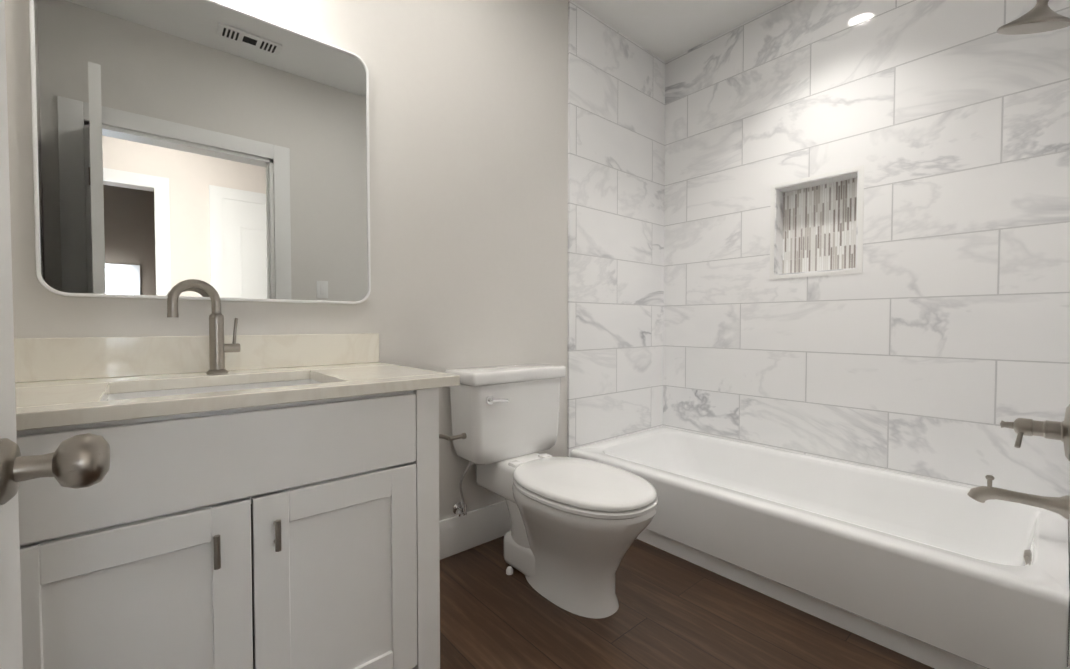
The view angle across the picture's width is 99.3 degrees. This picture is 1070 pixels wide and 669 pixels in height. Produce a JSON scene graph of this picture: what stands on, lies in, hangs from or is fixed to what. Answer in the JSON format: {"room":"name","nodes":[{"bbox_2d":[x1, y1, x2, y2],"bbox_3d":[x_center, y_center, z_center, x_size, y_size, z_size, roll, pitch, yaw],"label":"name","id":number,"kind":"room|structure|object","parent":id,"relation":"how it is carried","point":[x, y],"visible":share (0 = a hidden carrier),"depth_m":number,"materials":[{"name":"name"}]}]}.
{"room":"bathroom","nodes":[
{"label":"bathroom","id":0,"kind":"room"},
{"bbox_2d":[4,0,567,520],"bbox_3d":[-0.314,-0.371,1.949,3.044,2.548,0.120,-1,2,-41],"label":"wall","id":1,"kind":"structure","parent":0,"point":[468,182],"depth_m":1.81,"materials":[{"name":"grey paint"}]},
{"bbox_2d":[29,0,370,303],"bbox_3d":[-0.894,-0.530,1.348,0.805,0.859,0.024,-1,2,-41],"label":"mirror","id":2,"kind":"object","parent":1,"relation":"attached to","point":[222,149],"visible":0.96,"depth_m":1.28,"materials":[{"name":"clear glass"}]},
{"bbox_2d":[439,500,510,559],"bbox_3d":[-0.221,0.825,1.970,1.026,0.155,0.014,-1,2,-41],"label":"baseboard","id":3,"kind":"structure","parent":1,"relation":"attached to","point":[476,527],"depth_m":1.93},
{"bbox_2d":[567,0,664,456],"bbox_3d":[0.480,-0.386,2.545,0.824,2.548,0.012,-1,2,-41],"label":"wall tile","id":4,"kind":"structure","parent":1,"relation":"attached to","point":[616,130],"depth_m":2.49,"materials":[{"name":"tile"}]},
{"bbox_2d":[572,0,787,61],"bbox_3d":[0.835,-1.626,-0.920,5.004,0.100,5.920,-1,2,-41],"label":"ceiling","id":5,"kind":"structure","parent":0,"point":[665,30],"depth_m":2.38,"materials":[{"name":"paint"}]},
{"bbox_2d":[440,536,933,668],"bbox_3d":[0.835,1.021,-0.856,5.004,0.100,5.920,-1,2,-41],"label":"floor","id":6,"kind":"structure","parent":0,"point":[674,612],"depth_m":1.42,"materials":[{"name":"brown wood"}]},
{"bbox_2d":[14,333,459,668],"bbox_3d":[-0.760,0.466,1.120,1.000,0.915,0.580,-1,2,-41],"label":"bathroom vanity","id":7,"kind":"object","parent":6,"relation":"on","point":[269,502],"visible":0.92,"depth_m":0.96,"materials":[{"name":"wood"}]},
{"bbox_2d":[167,279,240,373],"bbox_3d":[-0.898,-0.019,1.239,0.163,0.258,0.077,-1,2,-41],"label":"faucet","id":8,"kind":"object","parent":7,"relation":"on","point":[218,348],"visible":1,"depth_m":1.25,"materials":[{"name":"silver metal"}]},
{"bbox_2d":[439,433,466,440],"bbox_3d":[-0.257,0.289,1.290,0.103,0.044,0.081,-1,2,-41],"label":"paper holder","id":9,"kind":"object","parent":7,"relation":"attached to","point":[455,437],"visible":0.4,"depth_m":1.28,"materials":[{"name":"silver metal"}]},
{"bbox_2d":[445,363,657,618],"bbox_3d":[0.075,0.526,1.685,0.476,0.767,0.814,-1,2,-41],"label":"toilet","id":10,"kind":"object","parent":6,"relation":"on","point":[579,526],"visible":1,"depth_m":1.62,"materials":[{"name":"ceramic"}]},
{"bbox_2d":[570,426,1068,668],"bbox_3d":[1.020,0.748,1.948,0.818,0.310,1.636,-1,2,-41],"label":"tub","id":11,"kind":"object","parent":6,"relation":"on","point":[934,574],"visible":0.83,"depth_m":1.57,"materials":[{"name":"ceramic"}]},
{"bbox_2d":[663,0,1069,496],"bbox_3d":[1.390,-0.378,2.239,0.163,2.548,1.902,-1,2,-41],"label":"tiled wall","id":12,"kind":"structure","parent":0,"point":[866,233],"depth_m":1.99,"materials":[{"name":"tile"}]},
{"bbox_3d":[1.271,-0.347,0.962,1.929,2.548,0.120,-1,2,-41],"label":"wall","id":13,"kind":"structure","parent":0,"visible":0},
{"bbox_2d":[1067,461,1069,666],"bbox_3d":[1.556,-0.355,1.294,0.824,2.548,0.012,-1,2,-41],"label":"wall tile","id":14,"kind":"structure","parent":13,"relation":"attached to","point":[1069,575],"depth_m":1.18,"materials":[{"name":"stone"}]},
{"bbox_2d":[967,475,1069,518],"bbox_3d":[1.483,0.494,1.403,0.067,0.092,0.216,-1,2,-41],"label":"tub spout","id":15,"kind":"object","parent":14,"relation":"attached to","point":[1058,505],"visible":1,"depth_m":1.39,"materials":[{"name":"silver metal"}]},
{"bbox_2d":[997,0,1069,34],"bbox_3d":[1.508,-0.967,1.360,0.158,0.144,0.176,-1,2,-41],"label":"shower head","id":16,"kind":"object","parent":14,"relation":"attached to","point":[1041,16],"visible":1,"depth_m":1.34},
{"bbox_2d":[1000,404,1069,460],"bbox_3d":[1.506,0.282,1.372,0.166,0.166,0.146,-1,2,-41],"label":"valve","id":17,"kind":"object","parent":14,"relation":"attached to","point":[1048,429],"visible":1,"depth_m":1.34,"materials":[{"name":"silver metal"}]},
{"bbox_3d":[0.220,-0.084,0.064,1.025,2.065,0.156,-1,2,-41],"label":"door frame","id":18,"kind":"structure","parent":0,"visible":0},
{"bbox_2d":[0,0,109,668],"bbox_3d":[-0.337,-0.036,0.190,0.201,1.939,0.810,-1,2,-41],"label":"door","id":19,"kind":"structure","parent":18,"relation":"attached to","point":[79,461],"depth_m":0.48,"materials":[{"name":"white wood"}]}
]}

